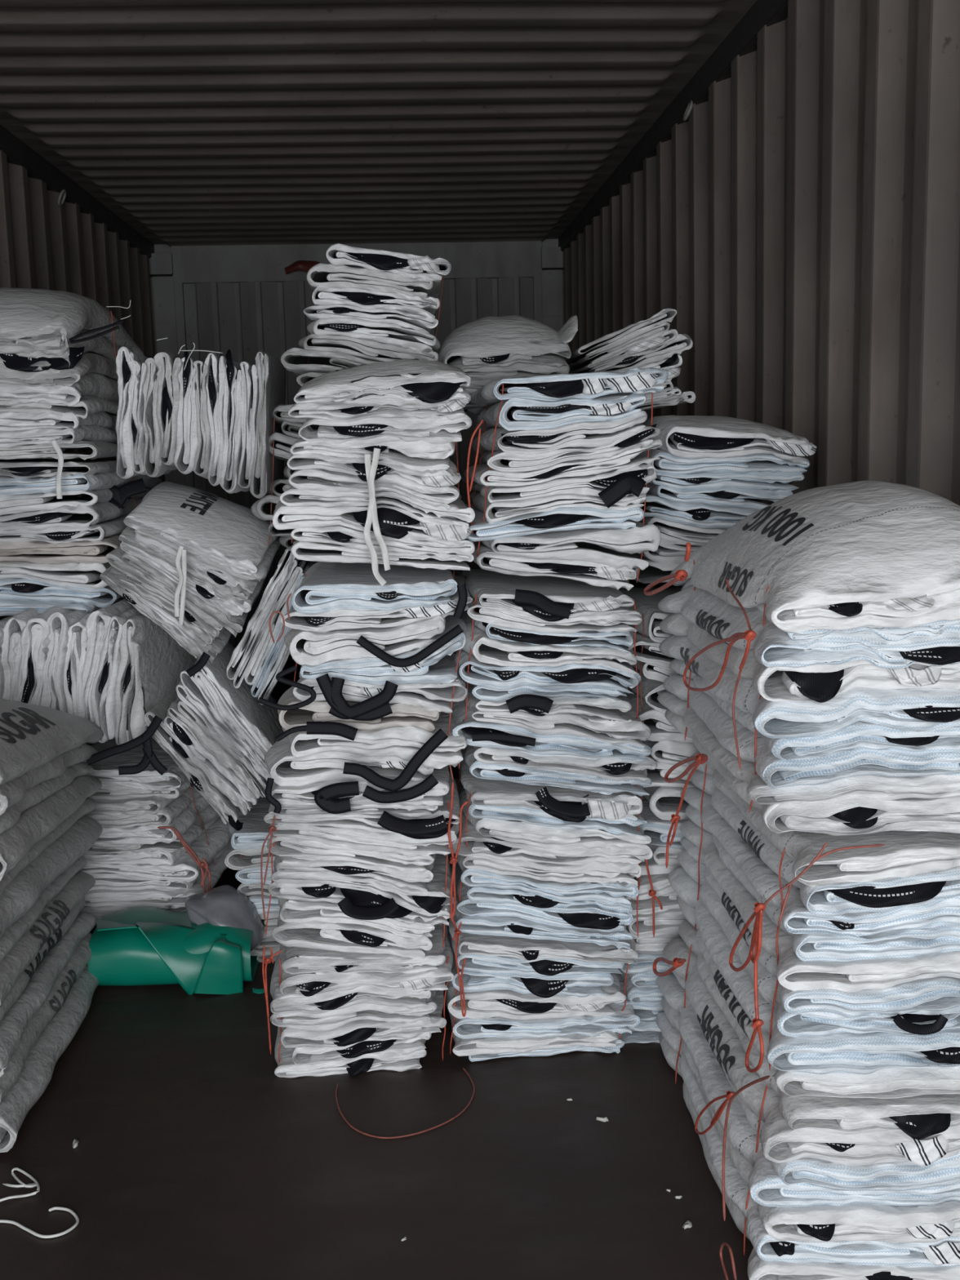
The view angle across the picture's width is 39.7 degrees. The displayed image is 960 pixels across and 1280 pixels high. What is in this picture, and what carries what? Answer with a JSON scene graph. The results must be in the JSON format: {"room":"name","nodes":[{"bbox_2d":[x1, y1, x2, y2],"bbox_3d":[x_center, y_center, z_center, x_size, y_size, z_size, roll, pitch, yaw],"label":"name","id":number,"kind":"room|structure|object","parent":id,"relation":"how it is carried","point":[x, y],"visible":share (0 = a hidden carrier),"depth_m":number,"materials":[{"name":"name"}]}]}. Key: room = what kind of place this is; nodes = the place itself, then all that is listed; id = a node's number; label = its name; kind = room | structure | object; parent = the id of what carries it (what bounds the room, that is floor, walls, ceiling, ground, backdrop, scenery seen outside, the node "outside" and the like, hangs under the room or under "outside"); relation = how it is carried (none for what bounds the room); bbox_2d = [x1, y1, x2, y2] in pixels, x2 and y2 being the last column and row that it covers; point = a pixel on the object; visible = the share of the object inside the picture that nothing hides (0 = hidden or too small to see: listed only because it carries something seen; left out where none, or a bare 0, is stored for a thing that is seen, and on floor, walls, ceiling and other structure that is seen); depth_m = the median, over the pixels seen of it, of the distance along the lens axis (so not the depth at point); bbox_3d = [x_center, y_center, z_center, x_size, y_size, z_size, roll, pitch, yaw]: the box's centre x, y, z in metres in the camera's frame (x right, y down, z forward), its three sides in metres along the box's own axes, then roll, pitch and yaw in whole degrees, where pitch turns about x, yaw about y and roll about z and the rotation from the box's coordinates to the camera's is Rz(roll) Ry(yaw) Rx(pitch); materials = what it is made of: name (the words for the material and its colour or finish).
{"room":"shipping container interior","nodes":[
{"label":"shipping container interior","id":0,"kind":"room"},
{"bbox_2d":[0,149,163,746],"bbox_3d":[-1.556,-0.281,2.919,0.043,2.330,10.040,-2,9,-3],"label":"wall","id":1,"kind":"structure","parent":0,"point":[44,244],"depth_m":5.63,"materials":[{"name":"metal"}]},
{"bbox_2d":[57,189,66,206],"bbox_3d":[-1.728,-1.827,5.500,0.036,0.068,0.068,-2,9,-3],"label":"ring","id":2,"kind":"object","parent":1,"relation":"attached to","point":[60,203],"visible":1,"depth_m":5.49,"materials":[{"name":"paint"}]},
{"bbox_2d":[0,124,154,257],"bbox_3d":[-1.594,-1.483,2.731,0.064,0.116,10.040,-2,9,-3],"label":"top side rail","id":3,"kind":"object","parent":1,"relation":"attached to","point":[17,152],"depth_m":5.63,"materials":[{"name":"metal"}]},
{"bbox_2d":[148,253,185,484],"bbox_3d":[-1.822,-1.048,7.808,0.175,2.352,0.110,-2,9,-3],"label":"trim","id":4,"kind":"structure","parent":1,"relation":"attached to","point":[161,264],"depth_m":7.65,"materials":[{"name":"paint"}]},
{"bbox_2d":[183,276,533,654],"bbox_3d":[-0.676,-1.017,7.896,2.050,2.210,0.050,-2,9,-3],"label":"wall","id":5,"kind":"structure","parent":0,"point":[245,319],"depth_m":7.75,"materials":[{"name":"metal"}]},
{"bbox_2d":[284,260,319,274],"bbox_3d":[-1.000,-2.129,7.619,0.242,0.087,0.081,-2,9,-3],"label":"plastic","id":6,"kind":"object","parent":5,"relation":"attached to","point":[304,265],"visible":0.59,"depth_m":7.59,"materials":[{"name":"red plastic"}]},
{"bbox_2d":[171,240,542,487],"bbox_3d":[-0.679,-1.122,7.889,2.130,2.420,0.070,-2,9,-3],"label":"trim","id":7,"kind":"structure","parent":5,"relation":"attached to","point":[233,264],"depth_m":7.68,"materials":[{"name":"paint"}]},
{"bbox_2d":[151,239,563,277],"bbox_3d":[-0.682,-1.141,7.942,2.550,2.540,0.040,-2,9,-3],"label":"trim","id":8,"kind":"structure","parent":5,"relation":"attached to","point":[162,248],"depth_m":7.70,"materials":[{"name":"paint"}]},
{"bbox_2d":[0,652,753,1279],"bbox_3d":[-0.337,0.855,3.172,2.390,0.050,10.040,-2,9,-3],"label":"floor","id":9,"kind":"structure","parent":0,"point":[192,1159],"depth_m":2.40,"materials":[{"name":"brown wood"}]},
{"bbox_2d":[0,1167,39,1201],"bbox_3d":[-0.812,0.962,2.351,0.081,0.011,0.107,-2,9,-3],"label":"string","id":10,"kind":"object","parent":9,"relation":"on","point":[36,1183],"visible":1,"depth_m":2.34,"materials":[{"name":"white fabric"}]},
{"bbox_2d":[0,1206,79,1238],"bbox_3d":[-0.746,0.979,2.253,0.150,0.005,0.082,3,10,25],"label":"string","id":11,"kind":"object","parent":9,"relation":"on","point":[70,1211],"visible":1,"depth_m":2.23,"materials":[{"name":"white fabric"}]},
{"bbox_2d":[0,855,98,1152],"bbox_3d":[-1.113,0.706,2.806,0.476,0.394,0.841,-2,9,-3],"label":"bundle","id":12,"kind":"object","parent":9,"relation":"on","point":[47,988],"visible":0.87,"depth_m":2.74,"materials":[{"name":"grey fabric"}]},
{"bbox_2d":[0,697,103,937],"bbox_3d":[-1.093,0.331,2.749,0.484,0.461,0.846,-2,9,-3],"label":"bundle","id":13,"kind":"object","parent":12,"relation":"on","point":[46,785],"visible":1,"depth_m":2.69,"materials":[{"name":"grey fabric"}]},
{"bbox_2d":[72,1137,79,1148],"bbox_3d":[-0.757,0.942,2.492,0.012,0.007,0.028,-2,9,-3],"label":"paper scrap","id":14,"kind":"object","parent":9,"relation":"on","point":[75,1144],"visible":1,"depth_m":2.49,"materials":[{"name":"white paper"}]},
{"bbox_2d":[88,906,258,995],"bbox_3d":[-0.749,0.744,3.262,0.392,0.176,0.291,-2,9,-3],"label":"tarpaulin","id":15,"kind":"object","parent":9,"relation":"on","point":[137,945],"visible":0.97,"depth_m":3.15,"materials":[{"name":"green plastic"}]},
{"bbox_2d":[79,715,231,921],"bbox_3d":[-0.934,0.415,3.513,0.515,0.604,0.820,-1,9,3],"label":"bundle","id":16,"kind":"object","parent":15,"relation":"on","point":[161,843],"visible":0.65,"depth_m":3.43,"materials":[{"name":"white fabric"}]},
{"bbox_2d":[0,594,196,745],"bbox_3d":[-0.998,0.057,3.393,0.471,0.346,0.578,-2,9,-3],"label":"bundle","id":17,"kind":"object","parent":16,"relation":"on","point":[108,667],"visible":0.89,"depth_m":3.14,"materials":[{"name":"fabric"}]},
{"bbox_2d":[0,440,162,616],"bbox_3d":[-1.129,-0.320,3.563,0.542,0.425,0.820,-1,9,0],"label":"bundle","id":18,"kind":"object","parent":17,"relation":"on","point":[53,551],"visible":0.9,"depth_m":3.23,"materials":[{"name":"white fabric"}]},
{"bbox_2d":[0,287,144,459],"bbox_3d":[-1.137,-0.715,3.593,0.533,0.446,0.892,-2,9,-3],"label":"bundle","id":19,"kind":"object","parent":18,"relation":"on","point":[59,349],"visible":0.94,"depth_m":3.23,"materials":[{"name":"fabric"}]},
{"bbox_2d":[184,884,263,951],"bbox_3d":[-0.626,0.691,3.282,0.181,0.155,0.172,7,12,43],"label":"plastic film","id":20,"kind":"object","parent":15,"relation":"on","point":[224,905],"visible":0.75,"depth_m":3.24,"materials":[{"name":"plastic"}]},
{"bbox_2d":[224,795,279,962],"bbox_3d":[-0.487,0.629,3.580,0.337,0.402,0.569,-2,9,-3],"label":"bundle","id":21,"kind":"object","parent":9,"relation":"on","point":[244,856],"visible":0.14,"depth_m":3.32,"materials":[{"name":"fabric"}]},
{"bbox_2d":[144,640,284,831],"bbox_3d":[-0.648,0.218,3.395,0.318,0.412,0.528,-2,9,-3],"label":"bundle","id":22,"kind":"object","parent":21,"relation":"on","point":[219,735],"visible":0.94,"depth_m":3.16,"materials":[{"name":"fabric"}]},
{"bbox_2d":[99,481,280,677],"bbox_3d":[-0.711,-0.180,3.378,0.397,0.433,0.652,-2,9,-3],"label":"bundle","id":23,"kind":"object","parent":22,"relation":"on","point":[194,562],"visible":1,"depth_m":3.17,"materials":[{"name":"fabric"}]},
{"bbox_2d":[226,544,318,705],"bbox_3d":[-0.502,-0.062,3.402,0.252,0.389,0.531,-2,9,-3],"label":"bundle","id":24,"kind":"object","parent":22,"relation":"on","point":[255,659],"visible":0.8,"depth_m":3.17,"materials":[{"name":"white fabric"}]},
{"bbox_2d":[251,404,392,547],"bbox_3d":[-0.378,-0.430,3.515,0.427,0.374,0.588,-2,9,-3],"label":"bundle","id":25,"kind":"object","parent":24,"relation":"on","point":[263,508],"visible":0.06,"depth_m":3.26,"materials":[{"name":"fabric"}]},
{"bbox_2d":[115,337,285,498],"bbox_3d":[-0.696,-0.555,3.398,0.374,0.386,0.579,-2,9,-3],"label":"bundle","id":26,"kind":"object","parent":25,"relation":"on","point":[212,419],"visible":0.99,"depth_m":3.15,"materials":[{"name":"fabric"}]},
{"bbox_2d":[252,987,264,994],"bbox_3d":[-0.516,0.818,3.104,0.033,0.008,0.021,-2,9,-3],"label":"strip","id":27,"kind":"object","parent":9,"relation":"on","point":[255,990],"visible":0.91,"depth_m":3.10,"materials":[{"name":"green plastic"}]},
{"bbox_2d":[262,919,453,1077],"bbox_3d":[-0.264,0.706,3.000,0.398,0.301,0.634,-2,9,-3],"label":"bundle","id":28,"kind":"object","parent":9,"relation":"on","point":[335,1012],"visible":0.72,"depth_m":2.72,"materials":[{"name":"white fabric"}]},
{"bbox_2d":[260,764,460,959],"bbox_3d":[-0.252,0.415,2.948,0.410,0.397,0.651,-2,9,-3],"label":"bundle","id":29,"kind":"object","parent":28,"relation":"on","point":[367,878],"visible":0.88,"depth_m":2.69,"materials":[{"name":"white fabric"}]},
{"bbox_2d":[257,561,472,813],"bbox_3d":[-0.240,0.070,2.908,0.450,0.453,0.670,-2,9,-3],"label":"bundle","id":30,"kind":"object","parent":29,"relation":"on","point":[367,718],"visible":1,"depth_m":2.63,"materials":[{"name":"white fabric"}]},
{"bbox_2d":[272,358,475,586],"bbox_3d":[-0.233,-0.368,2.823,0.412,0.439,0.667,-2,9,-3],"label":"bundle","id":31,"kind":"object","parent":30,"relation":"on","point":[344,460],"visible":1,"depth_m":2.56,"materials":[{"name":"white fabric"}]},
{"bbox_2d":[280,243,451,386],"bbox_3d":[-0.277,-0.751,3.260,0.397,0.371,0.635,-2,9,-3],"label":"bundle","id":32,"kind":"object","parent":31,"relation":"on","point":[371,305],"visible":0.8,"depth_m":2.97,"materials":[{"name":"fabric"}]},
{"bbox_2d":[335,1067,475,1138],"bbox_3d":[-0.138,0.910,2.611,0.278,0.003,0.240,-3,9,-12],"label":"twine","id":33,"kind":"object","parent":9,"relation":"on","point":[464,1068],"visible":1,"depth_m":2.54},
{"bbox_2d":[444,863,639,1062],"bbox_3d":[0.117,0.676,3.034,0.415,0.324,0.642,-2,9,-3],"label":"bundle","id":34,"kind":"object","parent":9,"relation":"on","point":[506,997],"visible":0.74,"depth_m":2.77,"materials":[{"name":"white fabric"}]},
{"bbox_2d":[446,746,653,949],"bbox_3d":[0.130,0.416,3.008,0.428,0.383,0.652,-2,9,-3],"label":"bundle","id":35,"kind":"object","parent":34,"relation":"on","point":[535,862],"visible":0.84,"depth_m":2.74,"materials":[{"name":"white fabric"}]},
{"bbox_2d":[451,568,657,795],"bbox_3d":[0.134,0.070,2.960,0.421,0.446,0.639,-2,9,-3],"label":"bundle","id":36,"kind":"object","parent":35,"relation":"on","point":[544,667],"visible":0.98,"depth_m":2.69,"materials":[{"name":"white fabric"}]},
{"bbox_2d":[461,367,668,591],"bbox_3d":[0.155,-0.353,2.895,0.427,0.440,0.651,-2,9,-3],"label":"bundle","id":37,"kind":"object","parent":36,"relation":"on","point":[560,500],"visible":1,"depth_m":2.62,"materials":[{"name":"white fabric"}]},
{"bbox_2d":[437,315,577,412],"bbox_3d":[0.052,-0.688,3.338,0.340,0.238,0.654,-2,9,-3],"label":"bundle","id":38,"kind":"object","parent":37,"relation":"on","point":[488,348],"visible":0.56,"depth_m":3.07,"materials":[{"name":"fabric"}]},
{"bbox_2d":[565,308,695,410],"bbox_3d":[0.358,-0.678,3.329,0.298,0.244,0.611,-2,9,-3],"label":"bundle","id":39,"kind":"object","parent":37,"relation":"on","point":[649,343],"visible":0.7,"depth_m":3.07,"materials":[{"name":"fabric"}]},
{"bbox_2d":[595,1116,608,1122],"bbox_3d":[0.233,0.911,2.534,0.026,0.007,0.010,2,9,20],"label":"paper scrap","id":40,"kind":"object","parent":9,"relation":"on","point":[605,1119],"visible":1,"depth_m":2.53,"materials":[{"name":"white paper"}]},
{"bbox_2d":[613,950,673,1044],"bbox_3d":[0.459,0.717,3.132,0.415,0.205,0.621,-2,9,-3],"label":"bundle","id":41,"kind":"object","parent":9,"relation":"on","point":[642,992],"visible":0.15,"depth_m":2.85,"materials":[{"name":"white fabric"}]},
{"bbox_2d":[626,795,687,951],"bbox_3d":[0.488,0.491,3.121,0.435,0.300,0.656,-2,9,-3],"label":"bundle","id":42,"kind":"object","parent":41,"relation":"on","point":[660,914],"visible":0.2,"depth_m":2.85,"materials":[{"name":"white fabric"}]},
{"bbox_2d":[618,586,698,820],"bbox_3d":[0.488,0.123,3.099,0.409,0.461,0.632,-2,9,-3],"label":"bundle","id":43,"kind":"object","parent":42,"relation":"on","point":[669,746],"visible":0.22,"depth_m":2.83,"materials":[{"name":"white fabric"}]},
{"bbox_2d":[622,415,816,583],"bbox_3d":[0.509,-0.344,3.172,0.422,0.380,0.639,-2,9,-3],"label":"bundle","id":44,"kind":"object","parent":43,"relation":"on","point":[707,466],"visible":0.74,"depth_m":2.89,"materials":[{"name":"white fabric"}]},
{"bbox_2d":[674,1195,682,1199],"bbox_3d":[0.339,0.951,2.273,0.015,0.004,0.006,0,9,9],"label":"paper scrap","id":45,"kind":"object","parent":9,"relation":"on","point":[675,1197],"visible":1,"depth_m":2.27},
{"bbox_2d":[682,1220,692,1229],"bbox_3d":[0.342,0.963,2.192,0.020,0.007,0.013,-7,10,-31],"label":"paper scrap","id":46,"kind":"object","parent":9,"relation":"on","point":[688,1224],"visible":1,"depth_m":2.19,"materials":[{"name":"white paper"}]},
{"bbox_2d":[653,920,959,1279],"bbox_3d":[0.606,0.722,2.299,0.584,0.490,1.050,-2,9,-3],"label":"bundle","id":47,"kind":"object","parent":9,"relation":"on","point":[820,1188],"visible":0.64,"depth_m":2.00,"materials":[{"name":"white fabric"}]},
{"bbox_2d":[664,751,959,1098],"bbox_3d":[0.585,0.376,2.271,0.584,0.531,0.956,-2,9,-3],"label":"bundle","id":48,"kind":"object","parent":47,"relation":"on","point":[837,958],"visible":0.88,"depth_m":1.96,"materials":[{"name":"white fabric"}]},
{"bbox_2d":[643,480,959,835],"bbox_3d":[0.566,-0.011,2.253,0.549,0.514,0.881,-2,9,-3],"label":"bundle","id":49,"kind":"object","parent":48,"relation":"on","point":[814,644],"visible":1,"depth_m":1.90,"materials":[{"name":"white fabric"}]},
{"bbox_2d":[0,0,756,247],"bbox_3d":[-0.394,-1.542,2.799,2.410,0.028,10.040,-2,9,-3],"label":"ceiling","id":50,"kind":"structure","parent":0,"point":[193,122],"depth_m":4.43,"materials":[{"name":"paint"}]},
{"bbox_2d":[563,0,959,587],"bbox_3d":[0.825,-0.360,3.059,0.043,2.330,10.040,-2,9,-3],"label":"wall","id":51,"kind":"structure","parent":0,"point":[801,227],"depth_m":3.16,"materials":[{"name":"metal"}]},
{"bbox_2d":[541,246,564,358],"bbox_3d":[0.468,-1.123,7.942,0.175,2.352,0.110,-2,9,-3],"label":"trim","id":52,"kind":"structure","parent":51,"relation":"attached to","point":[552,258],"depth_m":7.77,"materials":[{"name":"paint"}]},
{"bbox_2d":[558,0,787,251],"bbox_3d":[0.806,-1.562,2.872,0.064,0.116,10.040,-2,9,-3],"label":"top side rail","id":53,"kind":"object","parent":51,"relation":"attached to","point":[741,41],"depth_m":4.38,"materials":[{"name":"metal"}]},
{"bbox_2d":[682,99,693,120],"bbox_3d":[0.678,-1.722,4.325,0.036,0.068,0.068,-2,9,-3],"label":"ring","id":54,"kind":"object","parent":51,"relation":"attached to","point":[690,106],"visible":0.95,"depth_m":4.30,"materials":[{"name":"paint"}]}
]}

